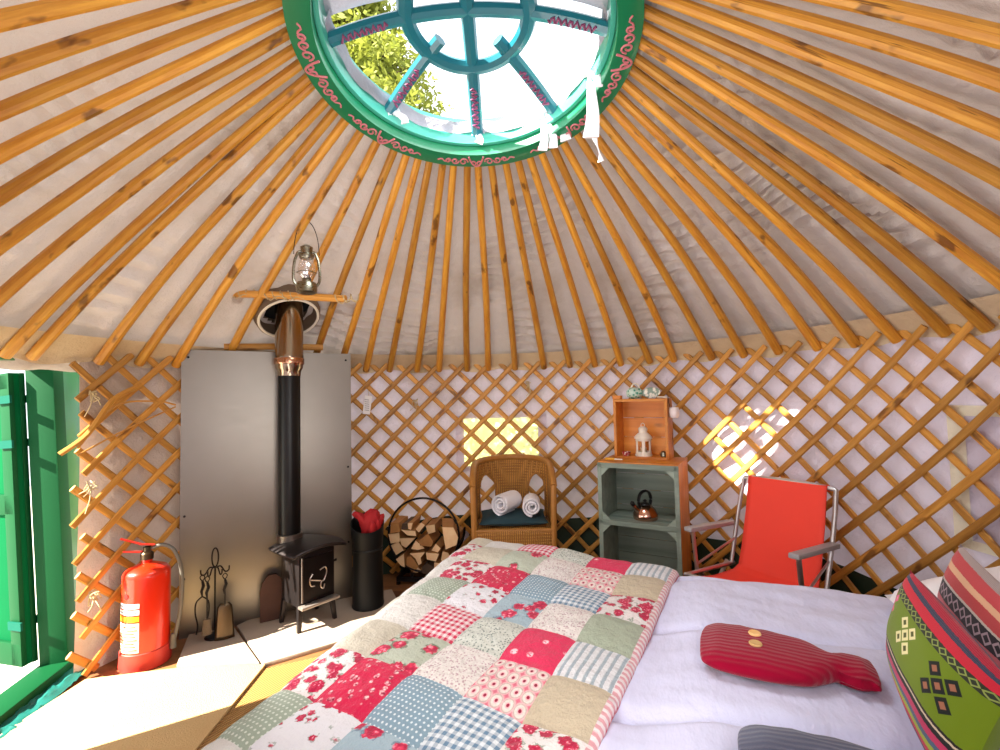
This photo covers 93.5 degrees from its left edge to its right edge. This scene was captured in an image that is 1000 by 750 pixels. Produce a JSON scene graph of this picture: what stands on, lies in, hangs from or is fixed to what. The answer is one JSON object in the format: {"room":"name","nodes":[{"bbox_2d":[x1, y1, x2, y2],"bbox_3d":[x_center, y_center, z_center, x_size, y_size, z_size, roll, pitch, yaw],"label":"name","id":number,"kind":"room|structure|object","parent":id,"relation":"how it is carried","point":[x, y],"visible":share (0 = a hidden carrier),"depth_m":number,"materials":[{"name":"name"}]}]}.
{"room":"traditional dwelling","nodes":[
{"label":"traditional dwelling","id":0,"kind":"room"},
{"bbox_2d":[73,361,180,672],"bbox_3d":[-1.808,0.593,2.330,0.033,1.520,0.473,-3,-3,25],"label":"wall","id":1,"kind":"structure","parent":0,"point":[158,385],"depth_m":2.28,"materials":[{"name":"beige fabric"}]},
{"bbox_2d":[0,357,79,724],"bbox_3d":[-2.087,0.603,1.776,0.552,1.487,1.224,0,-3,-22],"label":"door","id":2,"kind":"structure","parent":1,"relation":"in","point":[53,419],"depth_m":2.13,"materials":[{"name":"green paint"}]},
{"bbox_2d":[55,570,427,698],"bbox_3d":[-0.071,1.275,1.496,3.860,0.001,3.860,-1,-3,0],"label":"floor","id":3,"kind":"structure","parent":0,"point":[389,580],"depth_m":2.23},
{"bbox_2d":[0,666,84,738],"bbox_3d":[-1.836,1.300,1.772,0.105,0.033,1.015,-1,-3,-12],"label":"groundsheet edge","id":4,"kind":"object","parent":3,"relation":"on","point":[55,689],"visible":0.7,"depth_m":1.90,"materials":[{"name":"teal plastic"}]},
{"bbox_2d":[0,664,264,749],"bbox_3d":[-1.419,1.286,1.410,0.795,0.012,1.434,-1,-3,0],"label":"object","id":5,"kind":"structure","parent":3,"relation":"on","point":[179,708],"depth_m":1.81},
{"bbox_2d":[118,538,183,673],"bbox_3d":[-1.658,1.048,2.213,0.221,0.589,0.204,-2,-3,22],"label":"fire extinguisher","id":6,"kind":"object","parent":3,"relation":"on","point":[146,640],"visible":0.99,"depth_m":2.15,"materials":[{"name":"red metal"}]},
{"bbox_2d":[120,625,136,651],"bbox_3d":[-1.684,1.190,2.122,0.096,0.106,0.013,-2,-3,14],"label":"label","id":7,"kind":"object","parent":6,"relation":"on","point":[128,633],"depth_m":2.12,"materials":[{"name":"white paper"}]},
{"bbox_2d":[177,628,258,667],"bbox_3d":[-1.381,1.330,2.248,0.281,0.022,0.539,1,-4,-42],"label":"hearth slab","id":8,"kind":"object","parent":3,"relation":"on","point":[196,651],"visible":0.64,"depth_m":2.23,"materials":[{"name":"stone"}]},
{"bbox_2d":[200,547,229,640],"bbox_3d":[-1.447,1.103,2.388,0.101,0.447,0.104,-2,-3,18],"label":"stand","id":9,"kind":"object","parent":8,"relation":"on","point":[211,637],"visible":0.96,"depth_m":2.39,"materials":[{"name":"black metal"}]},
{"bbox_2d":[202,576,211,635],"bbox_3d":[-1.455,1.144,2.336,0.045,0.288,0.026,0,-3,-30],"label":"brush","id":10,"kind":"object","parent":9,"relation":"hanging from","point":[207,625],"visible":1,"depth_m":2.33,"materials":[{"name":"black metal"}]},
{"bbox_2d":[214,572,234,640],"bbox_3d":[-1.385,1.160,2.366,0.088,0.320,0.038,0,-3,-30],"label":"shovel","id":11,"kind":"object","parent":9,"relation":"hanging from","point":[224,629],"visible":1,"depth_m":2.36,"materials":[{"name":"black metal"}]},
{"bbox_2d":[198,657,317,749],"bbox_3d":[-0.913,1.298,1.676,0.693,0.008,1.639,-2,-3,15],"label":"mat","id":12,"kind":"object","parent":3,"relation":"on","point":[270,681],"visible":0.09,"depth_m":1.95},
{"bbox_2d":[179,350,351,639],"bbox_3d":[-1.283,0.612,2.654,0.868,1.490,0.011,0,-3,-30],"label":"shield","id":13,"kind":"object","parent":3,"relation":"on","point":[229,444],"visible":0.86,"depth_m":2.59,"materials":[{"name":"silver metal"}]},
{"bbox_2d":[65,353,534,676],"bbox_3d":[-0.944,0.626,2.904,2.512,1.454,0.503,0,-3,-32],"label":"wall","id":14,"kind":"structure","parent":3,"relation":"on","point":[89,665],"depth_m":2.47,"materials":[{"name":"brown wood"}]},
{"bbox_2d":[58,383,175,455],"bbox_3d":[-1.768,0.197,2.210,0.049,0.324,0.472,-3,-3,27],"label":"cane","id":15,"kind":"object","parent":14,"relation":"attached to","point":[104,411],"visible":1,"depth_m":2.14,"materials":[{"name":"brown wood"}]},
{"bbox_2d":[237,589,395,666],"bbox_3d":[-0.925,1.332,2.517,0.845,0.022,0.530,0,-3,-29],"label":"hearth slab","id":16,"kind":"object","parent":3,"relation":"on","point":[272,642],"visible":0.58,"depth_m":2.43,"materials":[{"name":"stone"}]},
{"bbox_2d":[260,574,281,622],"bbox_3d":[-1.244,1.213,2.568,0.124,0.235,0.039,0,-3,-30],"label":"plate","id":17,"kind":"object","parent":16,"relation":"on","point":[271,587],"visible":0.82,"depth_m":2.56,"materials":[{"name":"brown metal"}]},
{"bbox_2d":[268,534,346,633],"bbox_3d":[-1.041,1.109,2.549,0.305,0.433,0.342,-4,-4,40],"label":"wood stove","id":18,"kind":"object","parent":16,"relation":"on","point":[308,560],"visible":0.97,"depth_m":2.48,"materials":[{"name":"metal"}]},
{"bbox_2d":[274,301,303,543],"bbox_3d":[-1.183,0.123,2.636,0.158,1.645,0.158,-4,-4,44],"label":"flue pipe","id":19,"kind":"object","parent":18,"relation":"on","point":[288,357],"visible":0.86,"depth_m":2.58,"materials":[{"name":"black metal"}]},
{"bbox_2d":[350,512,383,611],"bbox_3d":[-0.766,1.072,2.723,0.190,0.510,0.190,0,-3,-17],"label":"coal hod","id":20,"kind":"object","parent":16,"relation":"on","point":[367,562],"visible":0.93,"depth_m":2.65,"materials":[{"name":"black metal"}]},
{"bbox_2d":[352,508,384,532],"bbox_3d":[-0.762,0.851,2.719,0.167,0.153,0.109,-2,-3,15],"label":"glove","id":21,"kind":"object","parent":20,"relation":"in","point":[372,520],"visible":0.86,"depth_m":2.69,"materials":[{"name":"fabric"}]},
{"bbox_2d":[388,497,465,584],"bbox_3d":[-0.487,1.083,3.157,0.486,0.562,0.230,-2,-3,7],"label":"log holder","id":22,"kind":"object","parent":3,"relation":"on","point":[400,578],"visible":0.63,"depth_m":3.06,"materials":[{"name":"black metal"}]},
{"bbox_2d":[434,554,441,567],"bbox_3d":[-0.372,1.244,3.116,0.083,0.064,0.189,-2,-3,7],"label":"log","id":23,"kind":"object","parent":22,"relation":"in","point":[439,560],"visible":0.15,"depth_m":3.05,"materials":[{"name":"brown wood"}]},
{"bbox_2d":[441,546,455,560],"bbox_3d":[-0.336,1.177,3.116,0.068,0.076,0.186,-2,-3,7],"label":"log","id":24,"kind":"object","parent":23,"relation":"on","point":[446,553],"visible":0.54,"depth_m":3.04,"materials":[{"name":"brown wood"}]},
{"bbox_2d":[442,518,457,548],"bbox_3d":[-0.331,1.044,3.105,0.102,0.145,0.222,-1,-3,-7],"label":"log","id":25,"kind":"object","parent":24,"relation":"on","point":[449,528],"visible":0.93,"depth_m":3.00,"materials":[{"name":"brown wood"}]},
{"bbox_2d":[469,454,556,546],"bbox_3d":[0.087,0.951,3.108,0.542,0.796,0.499,-1,-3,0],"label":"wicker chair","id":26,"kind":"object","parent":3,"relation":"on","point":[508,472],"visible":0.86,"depth_m":3.12,"materials":[{"name":"wicker"}]},
{"bbox_2d":[479,508,548,525],"bbox_3d":[0.086,0.917,3.045,0.430,0.065,0.360,-1,-3,0],"label":"seat cushion","id":27,"kind":"object","parent":26,"relation":"on","point":[517,517],"visible":0.8,"depth_m":2.91,"materials":[{"name":"teal fabric"}]},
{"bbox_2d":[491,490,521,515],"bbox_3d":[0.044,0.825,3.037,0.126,0.135,0.196,-3,-3,32],"label":"rolled towel","id":28,"kind":"object","parent":27,"relation":"on","point":[506,502],"visible":1,"depth_m":2.98,"materials":[{"name":"white fabric"}]},
{"bbox_2d":[522,493,539,516],"bbox_3d":[0.200,0.827,2.994,0.111,0.119,0.186,-1,-3,4],"label":"rolled towel","id":29,"kind":"object","parent":27,"relation":"on","point":[531,501],"visible":1,"depth_m":2.91,"materials":[{"name":"white fabric"}]},
{"bbox_2d":[597,454,691,575],"bbox_3d":[0.863,0.912,2.789,0.454,0.818,0.341,-3,-3,30],"label":"shelf","id":30,"kind":"object","parent":3,"relation":"on","point":[615,518],"visible":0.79,"depth_m":2.87,"materials":[{"name":"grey wood"}]},
{"bbox_2d":[612,395,673,460],"bbox_3d":[0.880,0.316,2.888,0.322,0.385,0.176,-3,-3,30],"label":"crate","id":31,"kind":"object","parent":30,"relation":"on","point":[660,429],"visible":0.89,"depth_m":2.93,"materials":[{"name":"brown wood"}]},
{"bbox_2d":[634,423,651,456],"bbox_3d":[0.877,0.394,2.879,0.108,0.201,0.108,-1,-3,-11],"label":"candle lantern","id":32,"kind":"object","parent":31,"relation":"in","point":[643,436],"visible":1,"depth_m":2.85,"materials":[{"name":"white paint"}]},
{"bbox_2d":[630,490,657,521],"bbox_3d":[0.848,0.761,2.754,0.144,0.172,0.166,-3,-3,26],"label":"copper kettle","id":33,"kind":"object","parent":30,"relation":"on","point":[644,511],"visible":1,"depth_m":2.72,"materials":[{"name":"metal"}]},
{"bbox_2d":[524,315,999,595],"bbox_3d":[1.222,0.541,2.161,0.838,1.454,3.095,0,-3,-26],"label":"wall","id":34,"kind":"structure","parent":3,"relation":"on","point":[973,477],"depth_m":2.26,"materials":[{"name":"brown wood"}]},
{"bbox_2d":[0,293,999,373],"bbox_3d":[0.013,-0.157,1.881,3.779,0.126,3.100,-2,-3,20],"label":"trim","id":35,"kind":"structure","parent":34,"relation":"attached to","point":[67,348],"depth_m":2.37,"materials":[{"name":"fabric"}]},
{"bbox_2d":[684,475,839,588],"bbox_3d":[1.207,0.890,2.162,0.545,0.766,0.521,0,-3,-33],"label":"folding chair","id":36,"kind":"object","parent":3,"relation":"on","point":[783,543],"visible":0.75,"depth_m":2.26,"materials":[{"name":"fabric"}]},
{"bbox_2d":[598,576,999,749],"bbox_3d":[0.494,0.947,1.042,1.810,0.585,1.353,-2,-3,23],"label":"bed","id":37,"kind":"object","parent":3,"relation":"on","point":[672,700],"visible":0.43,"depth_m":1.05,"materials":[{"name":"white fabric"}]},
{"bbox_2d":[201,538,678,749],"bbox_3d":[0.022,0.966,1.249,0.898,0.648,1.371,-2,-3,23],"label":"patchwork quilt","id":38,"kind":"object","parent":37,"relation":"on","point":[501,645],"visible":0.96,"depth_m":1.13,"materials":[{"name":"multicoloured fabric"}]},
{"bbox_2d":[700,623,881,691],"bbox_3d":[0.652,0.645,1.085,0.348,0.050,0.212,-3,-3,27],"label":"water bottle","id":39,"kind":"object","parent":37,"relation":"on","point":[739,650],"visible":1,"depth_m":1.04,"materials":[{"name":"red fabric"}]},
{"bbox_2d":[738,724,872,749],"bbox_3d":[0.572,0.634,0.712,0.372,0.049,0.226,-2,-3,20],"label":"water bottle","id":40,"kind":"object","parent":37,"relation":"on","point":[750,737],"visible":1,"depth_m":0.80,"materials":[{"name":"grey fabric"}]},
{"bbox_2d":[885,566,999,602],"bbox_3d":[1.144,0.535,0.962,0.394,0.225,0.660,-2,-3,23],"label":"bed pillow","id":41,"kind":"object","parent":37,"relation":"on","point":[933,584],"visible":0.14,"depth_m":1.18,"materials":[{"name":"white fabric"}]},
{"bbox_2d":[886,570,999,749],"bbox_3d":[0.827,0.547,0.888,0.137,0.195,0.501,-3,-3,26],"label":"cushion","id":42,"kind":"object","parent":37,"relation":"on","point":[947,684],"visible":1,"depth_m":0.82,"materials":[{"name":"green fabric"}]},
{"bbox_2d":[937,544,999,667],"bbox_3d":[1.012,0.520,0.974,0.126,0.208,0.488,-3,-3,25],"label":"cushion","id":43,"kind":"object","parent":37,"relation":"on","point":[967,589],"visible":0.57,"depth_m":1.01,"materials":[{"name":"fabric"}]},
{"bbox_2d":[0,0,999,371],"bbox_3d":[-0.114,-0.693,1.594,3.988,1.245,3.988,-3,-3,36],"label":"ceiling","id":44,"kind":"structure","parent":0,"point":[104,313],"depth_m":1.99,"materials":[{"name":"fabric"}]},
{"bbox_2d":[0,0,140,32],"bbox_3d":[-1.147,-0.662,0.973,1.355,1.088,0.045,0,-3,-30],"label":"pole","id":45,"kind":"object","parent":44,"relation":"attached to","point":[18,16],"visible":1,"depth_m":1.05,"materials":[{"name":"brown wood"}]},
{"bbox_2d":[0,0,240,80],"bbox_3d":[-1.206,-0.652,1.085,1.355,1.076,0.047,0,-3,-25],"label":"pole","id":46,"kind":"object","parent":44,"relation":"attached to","point":[35,57],"visible":1,"depth_m":1.18,"materials":[{"name":"brown wood"}]},
{"bbox_2d":[0,0,281,121],"bbox_3d":[-1.251,-0.640,1.195,1.355,1.064,0.051,0,-3,-19],"label":"pole","id":47,"kind":"object","parent":44,"relation":"attached to","point":[33,97],"visible":0.98,"depth_m":1.28,"materials":[{"name":"brown wood"}]},
{"bbox_2d":[0,9,284,164],"bbox_3d":[-1.284,-0.630,1.308,1.355,1.059,0.051,-1,-3,-14],"label":"pole","id":48,"kind":"object","parent":44,"relation":"attached to","point":[21,143],"visible":0.95,"depth_m":1.36,"materials":[{"name":"brown wood"}]},
{"bbox_2d":[0,27,289,206],"bbox_3d":[-1.304,-0.620,1.417,1.355,1.047,0.044,-1,-3,-8],"label":"pole","id":49,"kind":"object","parent":44,"relation":"attached to","point":[21,183],"visible":0.94,"depth_m":1.44,"materials":[{"name":"brown wood"}]},
{"bbox_2d":[0,44,295,255],"bbox_3d":[-1.315,-0.607,1.537,1.355,1.034,0.045,-1,-3,-3],"label":"pole","id":50,"kind":"object","parent":44,"relation":"attached to","point":[20,231],"visible":0.97,"depth_m":1.54,"materials":[{"name":"brown wood"}]},
{"bbox_2d":[0,58,302,307],"bbox_3d":[-1.314,-0.598,1.649,1.355,1.027,0.045,-1,-3,3],"label":"pole","id":51,"kind":"object","parent":44,"relation":"attached to","point":[67,239],"visible":0.95,"depth_m":1.64,"materials":[{"name":"brown wood"}]},
{"bbox_2d":[0,73,310,358],"bbox_3d":[-1.301,-0.589,1.773,1.354,1.017,0.045,-2,-3,9],"label":"pole","id":52,"kind":"object","parent":44,"relation":"attached to","point":[110,249],"visible":0.95,"depth_m":1.77,"materials":[{"name":"brown wood"}]},
{"bbox_2d":[25,83,315,360],"bbox_3d":[-1.290,-0.584,1.833,1.354,1.013,0.048,-2,-3,11],"label":"pole","id":53,"kind":"object","parent":44,"relation":"attached to","point":[66,318],"visible":0.91,"depth_m":1.83,"materials":[{"name":"brown wood"}]},
{"bbox_2d":[93,97,328,364],"bbox_3d":[-1.248,-0.569,1.983,1.354,1.001,0.045,-2,-3,19],"label":"pole","id":54,"kind":"object","parent":44,"relation":"attached to","point":[321,105],"visible":0.94,"depth_m":1.97,"materials":[{"name":"brown wood"}]},
{"bbox_2d":[134,107,338,366],"bbox_3d":[-1.203,-0.563,2.093,1.354,0.992,0.050,-3,-3,24],"label":"pole","id":55,"kind":"object","parent":44,"relation":"attached to","point":[250,214],"visible":0.95,"depth_m":2.08,"materials":[{"name":"brown wood"}]},
{"bbox_2d":[171,118,348,367],"bbox_3d":[-1.155,-0.555,2.185,1.354,0.983,0.044,-3,-3,30],"label":"pole","id":56,"kind":"object","parent":44,"relation":"attached to","point":[342,124],"visible":0.94,"depth_m":2.16,"materials":[{"name":"brown wood"}]},
{"bbox_2d":[253,284,319,336],"bbox_3d":[-1.214,-0.380,2.665,0.371,0.325,0.371,-1,-3,0],"label":"flue collar","id":57,"kind":"object","parent":44,"relation":"attached to","point":[311,320],"visible":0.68,"depth_m":2.65,"materials":[{"name":"metal"}]},
{"bbox_2d":[227,130,363,350],"bbox_3d":[-1.066,-0.543,2.316,1.354,0.972,0.044,-3,-3,37],"label":"pole","id":58,"kind":"object","parent":44,"relation":"attached to","point":[357,136],"visible":0.88,"depth_m":2.24,"materials":[{"name":"brown wood"}]},
{"bbox_2d":[224,343,322,350],"bbox_3d":[-1.309,-0.162,2.742,0.521,0.051,0.038,0,-3,-30],"label":"bar","id":59,"kind":"object","parent":58,"relation":"attached to","point":[254,346],"visible":0.62,"depth_m":2.70,"materials":[{"name":"brown wood"}]},
{"bbox_2d":[232,289,358,303],"bbox_3d":[-1.074,-0.405,2.439,0.704,0.100,0.053,-1,-3,3],"label":"bar","id":60,"kind":"object","parent":58,"relation":"attached to","point":[245,293],"visible":0.98,"depth_m":2.42,"materials":[{"name":"brown wood"}]},
{"bbox_2d":[292,223,320,294],"bbox_3d":[-0.918,-0.560,2.230,0.098,0.349,0.096,-3,-3,27],"label":"hurricane lantern","id":61,"kind":"object","parent":58,"relation":"hanging from","point":[306,286],"visible":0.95,"depth_m":2.21,"materials":[{"name":"metal"}]},
{"bbox_2d":[307,140,379,281],"bbox_3d":[-0.792,-0.734,2.284,0.041,0.588,0.881,1,-4,-45],"label":"pole","id":62,"kind":"object","parent":44,"relation":"attached to","point":[374,146],"visible":0.77,"depth_m":2.21,"materials":[{"name":"brown wood"}]},
{"bbox_2d":[313,149,397,352],"bbox_3d":[-0.833,-0.528,2.547,0.044,0.952,1.353,1,-3,-37],"label":"pole","id":63,"kind":"object","parent":44,"relation":"attached to","point":[392,154],"visible":0.78,"depth_m":2.40,"materials":[{"name":"brown wood"}]},
{"bbox_2d":[341,154,409,353],"bbox_3d":[-0.732,-0.526,2.615,0.051,0.947,1.352,0,-3,-32],"label":"pole","id":64,"kind":"object","parent":44,"relation":"attached to","point":[404,160],"visible":0.84,"depth_m":2.49,"materials":[{"name":"brown wood"}]},
{"bbox_2d":[363,158,421,372],"bbox_3d":[-0.636,-0.522,2.667,0.044,0.942,1.352,0,-3,-27],"label":"pole","id":65,"kind":"object","parent":44,"relation":"attached to","point":[416,164],"visible":0.97,"depth_m":2.57,"materials":[{"name":"brown wood"}]},
{"bbox_2d":[387,161,432,372],"bbox_3d":[-0.537,-0.520,2.709,0.050,0.938,1.351,0,-3,-22],"label":"pole","id":66,"kind":"object","parent":44,"relation":"attached to","point":[428,165],"visible":0.94,"depth_m":2.61,"materials":[{"name":"brown wood"}]},
{"bbox_2d":[414,164,445,371],"bbox_3d":[-0.419,-0.518,2.747,0.050,0.935,1.350,-1,-3,-16],"label":"pole","id":67,"kind":"object","parent":44,"relation":"attached to","point":[442,168],"visible":0.94,"depth_m":2.64,"materials":[{"name":"brown wood"}]},
{"bbox_2d":[436,166,456,371],"bbox_3d":[-0.323,-0.520,2.769,0.045,0.935,1.349,-1,-3,-11],"label":"pole","id":68,"kind":"object","parent":44,"relation":"attached to","point":[453,169],"visible":0.95,"depth_m":2.65,"materials":[{"name":"brown wood"}]},
{"bbox_2d":[282,0,644,166],"bbox_3d":[-0.111,-1.158,1.613,1.156,0.356,1.153,-1,-3,2],"label":"frame","id":69,"kind":"object","parent":44,"relation":"attached to","point":[315,49],"visible":0.93,"depth_m":1.75,"materials":[{"name":"green paint"}]},
{"bbox_2d":[323,0,607,133],"bbox_3d":[-0.116,-1.226,1.525,1.086,0.265,1.080,1,-4,-42],"label":"canvas edge","id":70,"kind":"object","parent":69,"relation":"on","point":[332,7],"depth_m":1.88,"materials":[{"name":"fabric"}]},
{"bbox_2d":[536,108,570,150],"bbox_3d":[0.227,-1.032,1.993,0.142,0.192,0.057,-1,-3,0],"label":"tie","id":71,"kind":"object","parent":69,"relation":"attached to","point":[546,129],"visible":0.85,"depth_m":1.97,"materials":[{"name":"white fabric"}]},
{"bbox_2d":[581,63,602,137],"bbox_3d":[0.348,-1.033,1.766,0.080,0.293,0.088,-1,-3,0],"label":"tie","id":72,"kind":"object","parent":69,"relation":"attached to","point":[591,130],"visible":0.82,"depth_m":1.76,"materials":[{"name":"white fabric"}]},
{"bbox_2d":[463,167,470,371],"bbox_3d":[-0.199,-0.520,2.785,0.047,0.934,1.348,-1,-3,-5],"label":"pole","id":73,"kind":"object","parent":44,"relation":"attached to","point":[467,170],"visible":0.94,"depth_m":2.65,"materials":[{"name":"brown wood"}]},
{"bbox_2d":[474,167,490,370],"bbox_3d":[-0.093,-0.522,2.788,0.053,0.930,1.347,-1,-3,0],"label":"pole","id":74,"kind":"object","parent":44,"relation":"attached to","point":[478,170],"visible":0.94,"depth_m":2.67,"materials":[{"name":"brown wood"}]},
{"bbox_2d":[488,166,517,370],"bbox_3d":[0.036,-0.526,2.780,0.047,0.930,1.345,-2,-3,6],"label":"pole","id":75,"kind":"object","parent":44,"relation":"attached to","point":[492,171],"visible":0.97,"depth_m":2.66,"materials":[{"name":"brown wood"}]},
{"bbox_2d":[502,163,546,369],"bbox_3d":[0.164,-0.532,2.759,0.044,0.935,1.343,-2,-3,12],"label":"pole","id":76,"kind":"object","parent":44,"relation":"attached to","point":[506,167],"visible":0.92,"depth_m":2.65,"materials":[{"name":"brown wood"}]},
{"bbox_2d":[515,160,572,367],"bbox_3d":[0.278,-0.539,2.727,0.050,0.937,1.341,-2,-3,18],"label":"pole","id":77,"kind":"object","parent":44,"relation":"attached to","point":[519,165],"visible":0.94,"depth_m":2.62,"materials":[{"name":"brown wood"}]},
{"bbox_2d":[527,157,597,366],"bbox_3d":[0.387,-0.544,2.685,0.044,0.941,1.340,-2,-3,23],"label":"pole","id":78,"kind":"object","parent":44,"relation":"attached to","point":[531,162],"visible":0.95,"depth_m":2.58,"materials":[{"name":"brown wood"}]},
{"bbox_2d":[538,152,623,366],"bbox_3d":[0.495,-0.549,2.631,0.043,0.947,1.337,-3,-3,29],"label":"pole","id":79,"kind":"object","parent":44,"relation":"attached to","point":[546,165],"visible":0.97,"depth_m":2.54,"materials":[{"name":"brown wood"}]},
{"bbox_2d":[550,148,652,363],"bbox_3d":[0.593,-0.559,2.568,0.051,0.945,1.335,-3,-3,35],"label":"pole","id":80,"kind":"object","parent":44,"relation":"attached to","point":[555,152],"visible":0.94,"depth_m":2.48,"materials":[{"name":"brown wood"}]},
{"bbox_2d":[560,141,676,362],"bbox_3d":[0.682,-0.568,2.499,0.050,0.953,1.334,-4,-4,39],"label":"pole","id":81,"kind":"object","parent":44,"relation":"attached to","point":[565,146],"visible":0.96,"depth_m":2.42,"materials":[{"name":"brown wood"}]},
{"bbox_2d":[574,132,715,360],"bbox_3d":[0.783,-0.576,2.402,1.332,0.964,0.049,1,-4,-43],"label":"pole","id":82,"kind":"object","parent":44,"relation":"attached to","point":[581,141],"visible":0.98,"depth_m":2.35,"materials":[{"name":"brown wood"}]},
{"bbox_2d":[592,134,747,357],"bbox_3d":[0.873,-0.588,2.293,1.330,0.972,0.073,1,-3,-38],"label":"pole","id":83,"kind":"object","parent":44,"relation":"attached to","point":[605,149],"depth_m":2.27,"materials":[{"name":"brown wood"}]},
{"bbox_2d":[599,113,782,354],"bbox_3d":[0.934,-0.600,2.202,1.328,0.981,0.048,0,-3,-32],"label":"pole","id":84,"kind":"object","parent":44,"relation":"attached to","point":[604,123],"visible":0.91,"depth_m":2.17,"materials":[{"name":"brown wood"}]},
{"bbox_2d":[606,101,821,351],"bbox_3d":[0.993,-0.611,2.089,1.326,0.991,0.049,0,-3,-26],"label":"pole","id":85,"kind":"object","parent":44,"relation":"attached to","point":[684,185],"visible":0.94,"depth_m":2.07,"materials":[{"name":"brown wood"}]},
{"bbox_2d":[614,90,860,347],"bbox_3d":[1.035,-0.621,1.985,1.326,0.999,0.045,0,-3,-20],"label":"pole","id":86,"kind":"object","parent":44,"relation":"attached to","point":[629,106],"visible":0.94,"depth_m":1.97,"materials":[{"name":"brown wood"}]},
{"bbox_2d":[621,78,902,343],"bbox_3d":[1.066,-0.631,1.885,1.325,1.009,0.048,-1,-3,-14],"label":"pole","id":87,"kind":"object","parent":44,"relation":"attached to","point":[794,235],"visible":0.98,"depth_m":1.88,"materials":[{"name":"brown wood"}]},
{"bbox_2d":[629,64,951,337],"bbox_3d":[1.090,-0.644,1.758,1.324,1.018,0.048,-1,-3,-9],"label":"pole","id":88,"kind":"object","parent":44,"relation":"attached to","point":[863,253],"visible":0.95,"depth_m":1.75,"materials":[{"name":"brown wood"}]},
{"bbox_2d":[633,53,994,332],"bbox_3d":[1.100,-0.651,1.673,1.324,1.026,0.044,-1,-3,-4],"label":"pole","id":89,"kind":"object","parent":44,"relation":"attached to","point":[937,283],"visible":0.95,"depth_m":1.66,"materials":[{"name":"brown wood"}]},
{"bbox_2d":[638,37,999,290],"bbox_3d":[1.102,-0.664,1.551,1.324,1.033,0.044,-1,-3,1],"label":"pole","id":90,"kind":"object","parent":44,"relation":"attached to","point":[968,256],"visible":0.96,"depth_m":1.54,"materials":[{"name":"brown wood"}]},
{"bbox_2d":[642,21,999,237],"bbox_3d":[1.092,-0.672,1.433,1.325,1.046,0.046,-2,-3,7],"label":"pole","id":91,"kind":"object","parent":44,"relation":"attached to","point":[966,205],"visible":0.94,"depth_m":1.43,"materials":[{"name":"brown wood"}]},
{"bbox_2d":[644,3,999,189],"bbox_3d":[1.073,-0.681,1.323,1.325,1.053,0.044,-2,-3,13],"label":"pole","id":92,"kind":"object","parent":44,"relation":"attached to","point":[989,173],"visible":0.97,"depth_m":1.34,"materials":[{"name":"brown wood"}]},
{"bbox_2d":[648,0,999,140],"bbox_3d":[1.040,-0.694,1.207,1.326,1.065,0.044,-2,-3,19],"label":"pole","id":93,"kind":"object","parent":44,"relation":"attached to","point":[977,120],"visible":1,"depth_m":1.24,"materials":[{"name":"brown wood"}]},
{"bbox_2d":[702,0,999,92],"bbox_3d":[0.996,-0.701,1.095,1.328,1.073,0.046,-3,-3,24],"label":"pole","id":94,"kind":"object","parent":44,"relation":"attached to","point":[981,74],"visible":1,"depth_m":1.13,"materials":[{"name":"brown wood"}]},
{"bbox_2d":[801,0,999,49],"bbox_3d":[0.946,-0.712,0.997,1.329,1.081,0.048,-3,-3,30],"label":"pole","id":95,"kind":"object","parent":44,"relation":"attached to","point":[984,32],"visible":1,"depth_m":1.00,"materials":[{"name":"brown wood"}]},
{"bbox_2d":[351,364,653,541],"bbox_3d":[-0.408,0.599,3.107,2.777,1.520,0.612,-1,-3,-12],"label":"wall","id":96,"kind":"structure","parent":0,"point":[610,379],"depth_m":3.36,"materials":[{"name":"fabric"}]},
{"bbox_2d":[456,414,546,470],"bbox_3d":[0.010,0.491,3.420,0.658,0.405,0.043,-1,-3,3],"label":"window","id":97,"kind":"structure","parent":96,"relation":"in","point":[460,460],"depth_m":3.42,"materials":[{"name":"white plastic"}]},
{"bbox_2d":[650,330,999,588],"bbox_3d":[1.495,0.490,1.741,0.632,1.520,2.820,-1,-3,-8],"label":"wall","id":98,"kind":"structure","parent":0,"point":[964,357],"depth_m":2.25,"materials":[{"name":"fabric"}]},
{"bbox_2d":[352,515,897,597],"bbox_3d":[0.526,1.106,2.006,2.225,0.360,3.783,1,-4,-40],"label":"trim","id":99,"kind":"structure","parent":98,"relation":"attached to","point":[864,584],"depth_m":3.24,"materials":[{"name":"fabric"}]},
{"bbox_2d":[946,405,999,556],"bbox_3d":[1.775,0.372,1.447,0.049,0.545,0.801,-1,-3,3],"label":"window","id":100,"kind":"structure","parent":98,"relation":"in","point":[972,454],"depth_m":1.77,"materials":[{"name":"fabric"}]},
{"label":"outside","id":101,"kind":"structure","parent":0,"visible":0},
{"bbox_2d":[0,486,39,693],"bbox_3d":[-0.068,1.435,1.488,16.000,0.040,16.000,-1,-3,0],"label":"ground","id":102,"kind":"structure","parent":101,"point":[9,675],"depth_m":2.41,"materials":[{"name":"white"}]},
{"bbox_2d":[331,0,453,115],"bbox_3d":[-2.171,-2.615,6.778,4.268,8.655,4.279,-2,-3,6],"label":"conifer tree","id":103,"kind":"object","parent":102,"relation":"on","point":[380,56],"visible":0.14,"depth_m":6.18,"materials":[{"name":"green plant"}]},
{"bbox_2d":[464,418,537,465],"bbox_3d":[0.616,0.771,6.184,3.193,1.856,1.724,-1,-3,0],"label":"hedge","id":104,"kind":"object","parent":102,"relation":"on","point":[471,445],"visible":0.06,"depth_m":5.98,"materials":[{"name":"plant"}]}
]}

